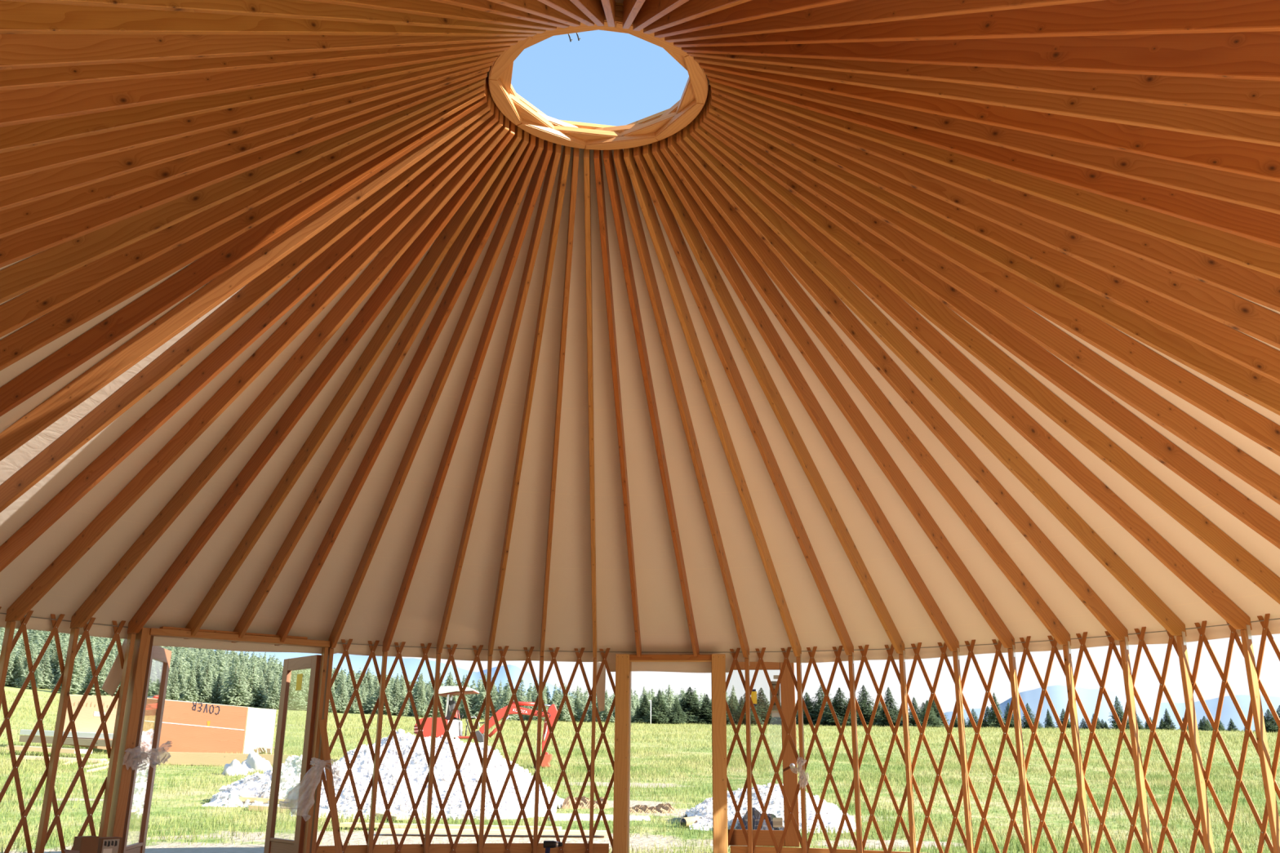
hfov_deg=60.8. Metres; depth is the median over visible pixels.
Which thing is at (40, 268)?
rafter
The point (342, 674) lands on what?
conifer tree
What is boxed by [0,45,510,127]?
rafter
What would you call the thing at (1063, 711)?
conifer tree
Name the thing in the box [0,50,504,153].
rafter
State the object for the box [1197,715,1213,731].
conifer tree
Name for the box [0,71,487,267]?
rafter
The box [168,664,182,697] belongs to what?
conifer tree
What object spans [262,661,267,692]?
conifer tree
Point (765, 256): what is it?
rafter
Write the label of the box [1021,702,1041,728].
conifer tree
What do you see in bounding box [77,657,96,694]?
conifer tree
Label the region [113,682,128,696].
conifer tree
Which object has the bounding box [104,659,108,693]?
conifer tree
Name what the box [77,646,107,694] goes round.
conifer tree
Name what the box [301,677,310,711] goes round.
conifer tree
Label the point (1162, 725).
conifer tree
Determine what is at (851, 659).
stud
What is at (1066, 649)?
stud
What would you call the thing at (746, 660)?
stud
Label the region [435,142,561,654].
rafter
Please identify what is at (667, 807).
bank
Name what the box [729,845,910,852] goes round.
board
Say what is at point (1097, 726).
conifer tree
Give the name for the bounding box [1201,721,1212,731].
conifer tree
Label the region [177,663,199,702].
conifer tree
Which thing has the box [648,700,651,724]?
post
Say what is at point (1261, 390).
rafter
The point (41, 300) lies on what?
rafter
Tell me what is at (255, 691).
conifer tree
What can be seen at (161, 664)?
conifer tree
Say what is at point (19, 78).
rafter
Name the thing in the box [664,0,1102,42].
rafter
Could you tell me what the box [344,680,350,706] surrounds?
conifer tree
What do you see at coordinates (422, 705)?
conifer tree
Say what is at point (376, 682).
conifer tree
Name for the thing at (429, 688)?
conifer tree
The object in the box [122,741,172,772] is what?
plastic film
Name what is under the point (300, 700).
conifer tree
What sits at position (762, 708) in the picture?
conifer tree
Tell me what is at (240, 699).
conifer tree
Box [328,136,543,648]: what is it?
rafter
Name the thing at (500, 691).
conifer tree
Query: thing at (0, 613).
cable
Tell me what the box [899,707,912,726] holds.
conifer tree
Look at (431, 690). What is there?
conifer tree
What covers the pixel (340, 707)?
conifer tree
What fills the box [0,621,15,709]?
stud
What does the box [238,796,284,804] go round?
sawn timber
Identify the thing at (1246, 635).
stud
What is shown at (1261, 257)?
rafter
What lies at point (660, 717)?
conifer tree
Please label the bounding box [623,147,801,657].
rafter
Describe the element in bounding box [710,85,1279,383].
rafter
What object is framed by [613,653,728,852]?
door frame
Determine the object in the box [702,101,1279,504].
rafter
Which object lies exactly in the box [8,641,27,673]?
conifer tree
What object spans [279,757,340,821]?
plastic film
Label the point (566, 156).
rafter
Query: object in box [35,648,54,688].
conifer tree
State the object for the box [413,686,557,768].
excavator
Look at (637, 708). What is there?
conifer tree
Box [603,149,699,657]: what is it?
rafter
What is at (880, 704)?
conifer tree
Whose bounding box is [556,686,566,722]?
conifer tree
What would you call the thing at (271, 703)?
conifer tree
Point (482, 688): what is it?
conifer tree
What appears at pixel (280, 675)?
conifer tree
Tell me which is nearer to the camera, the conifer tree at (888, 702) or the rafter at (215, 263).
the rafter at (215, 263)
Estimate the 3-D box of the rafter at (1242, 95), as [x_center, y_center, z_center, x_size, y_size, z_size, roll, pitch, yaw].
[2.015,-1.382,4.233,0.038,3.092,4.999,17,-23,-42]
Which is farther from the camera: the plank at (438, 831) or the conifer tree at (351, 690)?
the conifer tree at (351, 690)
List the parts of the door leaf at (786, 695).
rail, rail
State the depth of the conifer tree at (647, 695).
146.25 m
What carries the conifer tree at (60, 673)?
on the ground at (247, 846)
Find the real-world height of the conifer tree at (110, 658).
6.158 m
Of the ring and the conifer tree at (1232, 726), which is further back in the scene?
the conifer tree at (1232, 726)
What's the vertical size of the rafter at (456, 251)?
3.092 m
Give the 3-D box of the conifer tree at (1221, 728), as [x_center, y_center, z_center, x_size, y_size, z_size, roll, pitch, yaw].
[64.888,33.520,122.583,1.514,1.555,1.495,1,-17,0]
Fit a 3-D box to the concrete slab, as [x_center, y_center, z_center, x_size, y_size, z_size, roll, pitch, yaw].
[-0.594,5.999,16.568,1.493,0.169,1.100,1,-17,0]
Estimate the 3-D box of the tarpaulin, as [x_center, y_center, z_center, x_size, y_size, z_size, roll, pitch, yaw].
[1.637,5.373,14.786,0.720,0.388,1.000,1,-17,0]
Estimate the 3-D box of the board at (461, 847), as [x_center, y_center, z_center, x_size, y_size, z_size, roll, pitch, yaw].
[-1.705,4.233,10.632,2.844,0.295,0.215,5,-18,-14]
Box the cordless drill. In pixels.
[543,840,562,852]
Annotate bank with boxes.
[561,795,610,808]
[629,803,677,813]
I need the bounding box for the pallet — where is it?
[256,747,275,754]
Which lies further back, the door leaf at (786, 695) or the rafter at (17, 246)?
the door leaf at (786, 695)
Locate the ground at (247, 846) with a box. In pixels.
[0,685,1279,852]
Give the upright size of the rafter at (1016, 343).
3.092 m
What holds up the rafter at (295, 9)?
attached to the ring
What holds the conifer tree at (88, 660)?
on the ground at (247, 846)
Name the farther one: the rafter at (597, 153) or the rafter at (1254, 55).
the rafter at (597, 153)
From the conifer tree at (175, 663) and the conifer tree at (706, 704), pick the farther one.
the conifer tree at (175, 663)
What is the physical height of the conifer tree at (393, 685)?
5.017 m
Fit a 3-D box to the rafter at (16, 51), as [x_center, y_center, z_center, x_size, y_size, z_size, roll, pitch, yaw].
[-2.328,-1.470,4.092,0.038,3.092,4.925,-15,-23,40]
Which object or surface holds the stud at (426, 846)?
on the floor
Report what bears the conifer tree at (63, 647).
on the ground at (247, 846)
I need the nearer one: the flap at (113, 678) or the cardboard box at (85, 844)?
the cardboard box at (85, 844)
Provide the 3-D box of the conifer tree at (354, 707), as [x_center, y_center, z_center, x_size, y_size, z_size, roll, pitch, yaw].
[-37.667,36.142,144.939,2.387,4.232,2.650,1,-17,0]
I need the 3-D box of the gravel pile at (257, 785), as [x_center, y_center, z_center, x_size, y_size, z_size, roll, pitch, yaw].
[-6.051,6.002,18.418,2.220,0.962,2.068,1,-17,0]
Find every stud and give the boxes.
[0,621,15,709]
[35,627,79,852]
[97,633,135,837]
[309,648,333,852]
[366,651,387,852]
[423,653,440,852]
[478,655,492,852]
[533,657,543,852]
[588,654,597,852]
[744,654,753,852]
[795,653,807,852]
[848,652,862,852]
[898,650,916,852]
[952,648,973,852]
[1007,644,1032,852]
[1062,640,1092,852]
[1119,636,1153,852]
[1176,631,1214,852]
[1240,625,1279,852]
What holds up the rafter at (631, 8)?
attached to the ring
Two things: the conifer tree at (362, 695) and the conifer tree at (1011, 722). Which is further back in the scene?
the conifer tree at (362, 695)
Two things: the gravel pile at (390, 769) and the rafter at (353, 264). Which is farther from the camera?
the gravel pile at (390, 769)
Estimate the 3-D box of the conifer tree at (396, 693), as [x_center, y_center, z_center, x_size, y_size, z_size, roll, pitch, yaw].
[-32.755,36.068,146.516,2.976,5.709,3.129,1,-17,0]
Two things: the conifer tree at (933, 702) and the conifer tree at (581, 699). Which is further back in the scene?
the conifer tree at (581, 699)
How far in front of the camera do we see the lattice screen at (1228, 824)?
9.91 m
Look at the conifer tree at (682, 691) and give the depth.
145.57 m
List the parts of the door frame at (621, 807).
casing post, casing post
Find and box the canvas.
[0,0,1279,672]
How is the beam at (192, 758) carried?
on the ground at (247, 846)
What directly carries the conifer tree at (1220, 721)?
on the ground at (247, 846)
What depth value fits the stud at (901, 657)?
10.37 m
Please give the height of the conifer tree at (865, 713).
4.965 m
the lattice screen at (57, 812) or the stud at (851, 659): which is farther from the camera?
the stud at (851, 659)
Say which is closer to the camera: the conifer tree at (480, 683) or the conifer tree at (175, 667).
the conifer tree at (175, 667)
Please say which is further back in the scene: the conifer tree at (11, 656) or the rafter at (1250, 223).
the conifer tree at (11, 656)
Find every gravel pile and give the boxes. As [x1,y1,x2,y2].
[201,755,302,808]
[288,728,564,820]
[684,782,855,833]
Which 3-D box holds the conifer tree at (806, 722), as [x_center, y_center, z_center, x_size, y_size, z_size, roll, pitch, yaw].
[19.903,34.047,131.218,4.601,4.067,5.007,1,-17,0]
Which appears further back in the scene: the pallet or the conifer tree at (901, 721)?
the conifer tree at (901, 721)
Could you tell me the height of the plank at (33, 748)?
0.205 m
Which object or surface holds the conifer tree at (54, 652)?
on the ground at (247, 846)
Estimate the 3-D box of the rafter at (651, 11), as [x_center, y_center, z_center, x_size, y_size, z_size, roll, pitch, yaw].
[0.447,-1.649,3.420,0.038,3.092,4.955,4,-17,-11]
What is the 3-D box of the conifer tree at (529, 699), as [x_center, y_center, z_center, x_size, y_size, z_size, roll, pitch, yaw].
[-14.798,37.629,146.103,2.314,4.011,2.480,1,-17,0]
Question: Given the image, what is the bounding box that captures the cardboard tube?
[680,816,701,827]
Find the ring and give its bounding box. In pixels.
[488,2,707,150]
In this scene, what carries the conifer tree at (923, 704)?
on the ground at (247, 846)
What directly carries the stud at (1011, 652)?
on the floor
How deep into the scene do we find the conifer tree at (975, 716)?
127.44 m
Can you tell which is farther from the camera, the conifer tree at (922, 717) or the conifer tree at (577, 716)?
the conifer tree at (577, 716)
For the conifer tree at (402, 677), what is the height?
5.589 m
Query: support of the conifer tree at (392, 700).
on the ground at (247, 846)
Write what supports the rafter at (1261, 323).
attached to the ring
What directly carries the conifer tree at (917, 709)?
on the ground at (247, 846)
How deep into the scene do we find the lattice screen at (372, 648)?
10.94 m
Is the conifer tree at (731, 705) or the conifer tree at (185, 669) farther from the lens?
the conifer tree at (185, 669)
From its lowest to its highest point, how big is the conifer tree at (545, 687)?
5.597 m
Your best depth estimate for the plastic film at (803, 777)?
10.67 m
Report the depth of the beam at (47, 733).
33.81 m
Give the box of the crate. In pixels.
[63,694,275,754]
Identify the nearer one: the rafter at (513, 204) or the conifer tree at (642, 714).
the rafter at (513, 204)
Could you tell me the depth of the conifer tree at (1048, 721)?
127.31 m
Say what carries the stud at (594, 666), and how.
on the floor
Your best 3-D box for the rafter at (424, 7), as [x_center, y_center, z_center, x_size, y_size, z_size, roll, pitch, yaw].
[-1.581,-1.604,3.632,0.038,3.092,4.925,-8,-19,25]
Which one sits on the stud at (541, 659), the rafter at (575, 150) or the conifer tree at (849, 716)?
the rafter at (575, 150)
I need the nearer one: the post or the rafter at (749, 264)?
the rafter at (749, 264)
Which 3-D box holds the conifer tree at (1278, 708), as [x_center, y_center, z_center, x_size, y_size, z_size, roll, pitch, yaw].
[68.535,31.210,116.152,4.810,2.939,4.441,1,-17,0]
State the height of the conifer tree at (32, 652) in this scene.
5.570 m
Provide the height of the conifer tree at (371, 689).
4.340 m
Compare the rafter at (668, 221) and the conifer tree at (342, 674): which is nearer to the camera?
the rafter at (668, 221)
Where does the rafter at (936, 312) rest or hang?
on the stud
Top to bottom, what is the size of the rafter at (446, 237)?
3.092 m
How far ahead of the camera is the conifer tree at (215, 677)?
149.43 m
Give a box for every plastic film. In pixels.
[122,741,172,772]
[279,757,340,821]
[789,755,808,789]
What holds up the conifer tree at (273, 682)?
on the ground at (247, 846)
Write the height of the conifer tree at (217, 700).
4.192 m
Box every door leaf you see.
[123,645,171,852]
[263,654,320,852]
[711,662,799,847]
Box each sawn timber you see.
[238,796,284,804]
[248,804,291,813]
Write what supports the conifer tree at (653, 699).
on the ground at (247, 846)
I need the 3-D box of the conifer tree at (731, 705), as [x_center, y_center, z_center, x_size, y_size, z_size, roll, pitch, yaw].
[11.064,34.127,131.109,3.494,3.650,3.673,1,-17,0]
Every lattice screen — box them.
[0,606,125,852]
[315,639,615,852]
[725,613,1279,852]
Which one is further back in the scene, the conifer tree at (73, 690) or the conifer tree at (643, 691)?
the conifer tree at (643, 691)
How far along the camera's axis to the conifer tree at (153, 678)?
136.05 m
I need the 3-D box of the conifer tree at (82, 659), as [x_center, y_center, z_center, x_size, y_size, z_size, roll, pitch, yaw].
[-70.755,30.898,137.623,3.517,5.492,3.474,1,-17,0]
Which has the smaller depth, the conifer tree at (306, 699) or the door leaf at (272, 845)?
the door leaf at (272, 845)
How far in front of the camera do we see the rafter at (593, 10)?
5.67 m
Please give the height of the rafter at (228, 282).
3.092 m
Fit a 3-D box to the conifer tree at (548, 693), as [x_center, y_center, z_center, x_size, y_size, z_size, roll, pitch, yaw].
[-12.912,38.748,151.943,3.108,5.061,2.972,1,-17,0]
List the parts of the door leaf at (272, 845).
lock rail, panel, rail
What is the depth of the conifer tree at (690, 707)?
134.66 m
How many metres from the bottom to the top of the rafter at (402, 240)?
3.092 m
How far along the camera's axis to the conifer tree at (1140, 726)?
122.51 m
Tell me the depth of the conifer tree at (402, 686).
147.45 m
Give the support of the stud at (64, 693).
on the floor
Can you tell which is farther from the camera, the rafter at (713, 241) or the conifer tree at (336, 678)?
the conifer tree at (336, 678)
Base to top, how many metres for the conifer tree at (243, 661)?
6.391 m
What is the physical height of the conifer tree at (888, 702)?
4.651 m
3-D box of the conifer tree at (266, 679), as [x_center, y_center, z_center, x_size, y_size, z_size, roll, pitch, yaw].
[-49.873,34.565,145.413,3.648,5.931,3.350,1,-17,0]
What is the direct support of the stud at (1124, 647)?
on the floor
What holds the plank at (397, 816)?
on the ground at (247, 846)
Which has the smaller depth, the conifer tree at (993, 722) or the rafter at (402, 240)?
the rafter at (402, 240)
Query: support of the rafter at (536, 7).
attached to the ring
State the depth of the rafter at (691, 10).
5.33 m
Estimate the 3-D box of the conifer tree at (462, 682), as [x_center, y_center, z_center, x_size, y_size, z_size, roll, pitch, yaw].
[-26.581,40.488,162.982,3.485,6.633,3.603,1,-17,0]
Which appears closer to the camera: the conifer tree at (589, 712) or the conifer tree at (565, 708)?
the conifer tree at (565, 708)
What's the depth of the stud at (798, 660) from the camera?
10.82 m
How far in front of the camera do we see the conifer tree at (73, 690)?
130.43 m
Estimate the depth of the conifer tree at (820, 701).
130.49 m
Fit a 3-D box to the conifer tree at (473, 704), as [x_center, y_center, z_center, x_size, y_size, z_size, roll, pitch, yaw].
[-24.261,41.070,161.243,2.723,4.750,2.897,1,-17,0]
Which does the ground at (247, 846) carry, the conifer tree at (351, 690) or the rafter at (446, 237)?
the conifer tree at (351, 690)
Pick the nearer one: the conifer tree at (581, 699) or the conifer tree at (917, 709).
the conifer tree at (917, 709)
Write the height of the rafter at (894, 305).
3.092 m
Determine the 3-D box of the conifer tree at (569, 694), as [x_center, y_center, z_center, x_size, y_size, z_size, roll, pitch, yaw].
[-10.509,41.754,162.285,3.016,4.737,2.790,1,-17,0]
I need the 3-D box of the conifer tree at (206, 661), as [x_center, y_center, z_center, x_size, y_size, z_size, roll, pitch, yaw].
[-59.007,34.352,147.921,3.881,5.984,3.760,1,-17,0]
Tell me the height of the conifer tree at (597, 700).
5.036 m
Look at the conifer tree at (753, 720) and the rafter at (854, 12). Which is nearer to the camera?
the rafter at (854, 12)
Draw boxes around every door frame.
[106,626,330,852]
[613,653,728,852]
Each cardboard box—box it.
[62,835,99,852]
[97,836,122,852]
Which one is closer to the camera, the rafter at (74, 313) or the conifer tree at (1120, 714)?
the rafter at (74, 313)
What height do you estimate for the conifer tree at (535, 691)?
6.313 m
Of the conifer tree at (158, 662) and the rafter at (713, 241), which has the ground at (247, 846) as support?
the conifer tree at (158, 662)
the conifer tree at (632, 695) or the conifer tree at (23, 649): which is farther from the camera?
the conifer tree at (632, 695)
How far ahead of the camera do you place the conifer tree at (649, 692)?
152.48 m
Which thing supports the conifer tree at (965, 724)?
on the ground at (247, 846)
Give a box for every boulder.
[221,759,248,775]
[240,751,272,772]
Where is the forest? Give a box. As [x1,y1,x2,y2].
[0,626,858,722]
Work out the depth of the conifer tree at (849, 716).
126.38 m
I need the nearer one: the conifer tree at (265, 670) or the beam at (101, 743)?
the beam at (101, 743)
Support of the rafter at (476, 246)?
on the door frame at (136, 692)
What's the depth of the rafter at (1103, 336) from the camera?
6.79 m
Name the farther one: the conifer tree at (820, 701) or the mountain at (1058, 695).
the mountain at (1058, 695)
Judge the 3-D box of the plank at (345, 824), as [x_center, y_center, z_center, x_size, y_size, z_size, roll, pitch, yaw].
[-2.545,5.378,14.643,2.986,0.064,0.220,-1,-17,4]
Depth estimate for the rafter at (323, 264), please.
7.60 m
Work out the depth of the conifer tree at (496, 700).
156.33 m
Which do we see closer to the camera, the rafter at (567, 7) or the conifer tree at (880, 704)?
the rafter at (567, 7)
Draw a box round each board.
[84,761,109,768]
[86,764,108,772]
[315,843,608,852]
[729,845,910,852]
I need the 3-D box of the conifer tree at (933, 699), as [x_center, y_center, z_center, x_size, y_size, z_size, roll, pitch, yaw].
[37.090,36.303,138.527,3.838,4.022,3.953,1,-17,0]
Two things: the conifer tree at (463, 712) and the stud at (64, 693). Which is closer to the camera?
the stud at (64, 693)
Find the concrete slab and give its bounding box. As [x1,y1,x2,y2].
[549,813,650,821]
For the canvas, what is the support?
on the rafter at (608, 160)
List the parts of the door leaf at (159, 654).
panel, lock rail, rail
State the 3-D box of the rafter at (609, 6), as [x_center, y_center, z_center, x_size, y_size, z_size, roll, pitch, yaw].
[-0.166,-1.677,3.350,0.038,3.092,4.943,1,-17,0]
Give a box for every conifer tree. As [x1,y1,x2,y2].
[4,649,17,686]
[5,655,19,686]
[6,648,26,687]
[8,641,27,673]
[13,649,44,688]
[19,643,35,682]
[34,657,44,674]
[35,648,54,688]
[38,642,58,688]
[44,644,66,688]
[49,654,84,693]
[50,650,75,688]
[71,648,89,691]
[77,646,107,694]
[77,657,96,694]
[78,640,88,664]
[80,646,90,685]
[84,644,97,670]
[84,644,97,676]
[89,653,108,695]
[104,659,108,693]
[106,646,115,675]
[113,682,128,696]
[146,660,159,698]
[148,661,160,698]
[152,662,161,696]
[152,676,171,699]
[156,662,173,695]
[165,669,182,700]
[168,653,177,675]
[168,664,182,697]
[169,657,185,697]
[171,656,182,688]
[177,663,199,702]
[179,666,188,697]
[183,657,204,700]
[193,659,214,702]
[200,657,213,697]
[208,672,222,704]
[209,669,218,701]
[218,654,248,706]
[218,671,226,697]
[223,661,253,706]
[235,666,255,706]
[237,657,247,680]
[243,655,266,706]
[251,669,265,695]
[253,677,266,706]
[259,662,276,696]
[259,675,278,708]
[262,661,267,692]
[263,673,279,709]
[274,671,282,693]
[274,671,298,709]
[279,670,298,706]
[287,670,307,710]
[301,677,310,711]
[328,667,338,699]
[328,675,338,712]
[331,675,350,713]
[333,668,349,699]
[333,672,351,712]
[333,678,346,712]
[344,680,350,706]
[346,670,357,698]
[347,687,364,713]
[354,686,368,713]
[355,675,369,707]
[363,667,374,711]
[364,683,376,714]
[365,674,395,713]
[369,678,394,715]
[370,675,379,705]
[389,673,406,715]
[389,684,399,715]
[395,677,411,715]
[399,676,410,714]
[404,671,426,715]
[407,678,422,716]
[408,673,426,708]
[412,681,431,717]
[421,684,431,717]
[425,677,444,717]
[426,691,444,717]
[440,678,451,715]
[441,671,457,706]
[443,681,460,714]
[457,694,471,719]
[459,674,474,718]
[460,674,470,702]
[469,688,479,719]
[471,674,492,719]
[471,680,483,719]
[481,676,498,719]
[493,692,499,711]
[495,680,504,706]
[498,680,518,719]
[500,685,515,720]
[502,689,519,720]
[515,679,528,721]
[523,692,535,721]
[530,691,536,707]
[532,691,547,720]
[533,680,538,700]
[536,684,549,718]
[545,686,551,708]
[546,684,565,721]
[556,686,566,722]
[557,684,577,722]
[568,690,574,707]
[571,686,586,722]
[579,693,588,722]
[585,697,596,722]
[591,699,607,721]
[599,689,614,722]
[631,688,636,715]
[631,694,652,723]
[631,705,639,723]
[637,687,645,707]
[643,689,674,724]
[643,691,650,711]
[646,697,657,715]
[647,690,652,705]
[664,697,688,724]
[665,684,675,714]
[671,687,711,724]
[679,688,685,702]
[695,693,711,724]
[725,694,740,724]
[726,693,764,725]
[726,696,740,721]
[727,685,737,704]
[751,687,779,724]
[768,702,781,724]
[795,692,822,725]
[804,685,839,725]
[821,687,861,726]
[840,698,857,726]
[856,685,879,726]
[872,687,902,726]
[872,700,883,726]
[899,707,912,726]
[908,697,923,726]
[914,700,944,727]
[919,702,925,716]
[931,698,949,725]
[931,699,951,726]
[953,715,958,727]
[964,719,968,727]
[965,709,985,728]
[981,706,992,728]
[986,693,1005,728]
[1002,702,1014,728]
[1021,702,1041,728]
[1043,708,1057,728]
[1056,708,1071,728]
[1078,718,1088,728]
[1087,713,1102,729]
[1096,718,1103,728]
[1100,720,1105,727]
[1106,696,1129,729]
[1136,713,1145,729]
[1143,721,1150,729]
[1157,720,1164,729]
[1160,708,1177,730]
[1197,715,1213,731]
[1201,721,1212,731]
[1213,720,1224,731]
[1218,720,1226,730]
[1224,718,1239,731]
[1253,709,1278,733]
[1271,705,1279,725]
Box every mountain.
[213,649,576,700]
[943,685,1279,731]
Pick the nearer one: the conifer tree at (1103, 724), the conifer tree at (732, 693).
the conifer tree at (1103, 724)
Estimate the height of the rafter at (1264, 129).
3.092 m
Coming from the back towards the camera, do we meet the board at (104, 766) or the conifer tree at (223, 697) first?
the conifer tree at (223, 697)
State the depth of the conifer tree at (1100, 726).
126.38 m
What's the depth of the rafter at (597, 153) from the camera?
8.78 m
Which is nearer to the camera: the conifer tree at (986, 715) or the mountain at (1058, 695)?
the conifer tree at (986, 715)
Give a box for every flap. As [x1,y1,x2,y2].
[101,639,127,696]
[595,662,605,711]
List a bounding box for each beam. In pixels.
[18,735,141,746]
[19,729,149,741]
[142,751,293,766]
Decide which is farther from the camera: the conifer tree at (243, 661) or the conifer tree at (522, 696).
the conifer tree at (522, 696)
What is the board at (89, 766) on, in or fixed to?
on the ground at (247, 846)
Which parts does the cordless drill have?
handle, motor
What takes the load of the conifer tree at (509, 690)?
on the ground at (247, 846)
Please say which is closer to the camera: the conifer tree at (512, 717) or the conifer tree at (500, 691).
the conifer tree at (512, 717)
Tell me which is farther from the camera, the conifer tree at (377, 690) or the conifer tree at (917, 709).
the conifer tree at (377, 690)
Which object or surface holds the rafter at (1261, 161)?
attached to the ring
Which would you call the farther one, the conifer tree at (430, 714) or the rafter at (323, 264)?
the conifer tree at (430, 714)
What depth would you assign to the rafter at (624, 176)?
8.78 m
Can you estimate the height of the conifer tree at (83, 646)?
5.833 m
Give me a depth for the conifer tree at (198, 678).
141.09 m
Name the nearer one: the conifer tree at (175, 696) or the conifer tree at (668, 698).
the conifer tree at (175, 696)
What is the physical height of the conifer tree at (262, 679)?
3.966 m
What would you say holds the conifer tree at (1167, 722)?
on the ground at (247, 846)
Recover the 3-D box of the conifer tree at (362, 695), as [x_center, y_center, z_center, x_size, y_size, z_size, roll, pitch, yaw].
[-37.609,36.992,147.673,2.546,3.935,2.523,1,-17,0]
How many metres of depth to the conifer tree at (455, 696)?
148.55 m
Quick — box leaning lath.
[319,719,342,852]
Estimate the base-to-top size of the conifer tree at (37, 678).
4.894 m
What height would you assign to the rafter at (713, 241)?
3.092 m
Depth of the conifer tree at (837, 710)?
127.41 m
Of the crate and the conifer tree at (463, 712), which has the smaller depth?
the crate
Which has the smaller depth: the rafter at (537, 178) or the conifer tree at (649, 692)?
the rafter at (537, 178)
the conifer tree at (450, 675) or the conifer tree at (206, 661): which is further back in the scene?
the conifer tree at (450, 675)
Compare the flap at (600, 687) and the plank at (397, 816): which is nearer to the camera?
the flap at (600, 687)
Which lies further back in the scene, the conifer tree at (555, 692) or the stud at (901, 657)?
the conifer tree at (555, 692)
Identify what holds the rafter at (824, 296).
on the stud at (1124, 647)
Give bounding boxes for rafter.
[0,0,536,36]
[0,0,546,33]
[0,33,528,70]
[0,40,518,90]
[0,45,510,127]
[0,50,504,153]
[0,55,497,181]
[0,61,493,211]
[0,66,489,238]
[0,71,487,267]
[0,75,488,417]
[0,77,485,303]
[0,77,486,370]
[0,83,485,337]
[0,84,491,461]
[0,97,493,512]
[0,102,498,572]
[4,109,503,622]
[70,115,509,628]
[127,120,515,634]
[183,124,522,639]
[231,129,528,643]
[274,133,535,645]
[303,0,556,30]
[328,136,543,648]
[382,139,552,652]
[431,0,569,27]
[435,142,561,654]
[487,0,580,26]
[487,145,570,656]
[537,0,594,26]
[539,147,579,657]
[569,0,604,26]
[583,148,596,657]
[593,149,641,657]
[600,0,615,26]
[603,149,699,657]
[613,148,749,657]
[622,0,644,28]
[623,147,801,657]
[632,0,688,31]
[633,145,853,656]
[642,142,905,654]
[643,0,751,34]
[652,140,959,652]
[654,0,853,37]
[660,137,1015,648]
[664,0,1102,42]
[667,132,1071,645]
[673,0,1279,47]
[676,128,1128,641]
[681,31,1279,80]
[683,123,1186,636]
[686,52,1279,115]
[689,119,1252,630]
[693,56,1279,146]
[694,113,1279,604]
[698,62,1279,182]
[699,108,1279,549]
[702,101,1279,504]
[704,68,1279,214]
[706,75,1279,248]
[706,90,1279,456]
[708,84,1279,415]
[709,80,1279,278]
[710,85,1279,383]
[711,86,1279,311]
[711,91,1279,348]
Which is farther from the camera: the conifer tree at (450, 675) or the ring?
the conifer tree at (450, 675)
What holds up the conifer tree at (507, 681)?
on the ground at (247, 846)
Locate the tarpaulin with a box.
[735,807,784,830]
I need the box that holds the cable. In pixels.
[0,613,1279,653]
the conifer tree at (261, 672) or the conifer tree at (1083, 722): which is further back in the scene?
the conifer tree at (261, 672)
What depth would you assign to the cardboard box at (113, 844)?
8.74 m
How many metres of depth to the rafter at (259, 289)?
7.35 m
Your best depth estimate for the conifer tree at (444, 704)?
155.45 m
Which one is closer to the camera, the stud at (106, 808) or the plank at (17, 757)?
the stud at (106, 808)
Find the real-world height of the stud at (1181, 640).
2.130 m
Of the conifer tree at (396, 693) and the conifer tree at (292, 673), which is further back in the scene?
the conifer tree at (396, 693)
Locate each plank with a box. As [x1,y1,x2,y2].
[6,745,93,754]
[15,755,107,763]
[339,822,561,830]
[375,813,409,820]
[380,828,607,835]
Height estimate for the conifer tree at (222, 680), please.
4.143 m
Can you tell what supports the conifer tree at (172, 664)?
on the ground at (247, 846)
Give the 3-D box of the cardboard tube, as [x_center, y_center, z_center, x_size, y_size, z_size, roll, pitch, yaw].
[0.928,5.622,15.549,0.907,0.172,0.140,17,-23,-42]
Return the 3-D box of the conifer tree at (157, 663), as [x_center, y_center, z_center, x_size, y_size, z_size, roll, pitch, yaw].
[-61.056,32.028,137.570,3.237,5.028,3.175,1,-17,0]
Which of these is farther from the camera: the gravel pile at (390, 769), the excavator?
the excavator
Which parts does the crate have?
lid, panel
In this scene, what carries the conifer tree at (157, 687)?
on the ground at (247, 846)
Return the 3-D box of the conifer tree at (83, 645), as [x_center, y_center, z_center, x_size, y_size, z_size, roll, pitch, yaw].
[-75.901,32.489,148.463,3.395,6.571,3.571,1,-17,0]
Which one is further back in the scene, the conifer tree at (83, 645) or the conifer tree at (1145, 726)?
the conifer tree at (83, 645)
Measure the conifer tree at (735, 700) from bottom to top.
3.709 m
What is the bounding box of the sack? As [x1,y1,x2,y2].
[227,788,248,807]

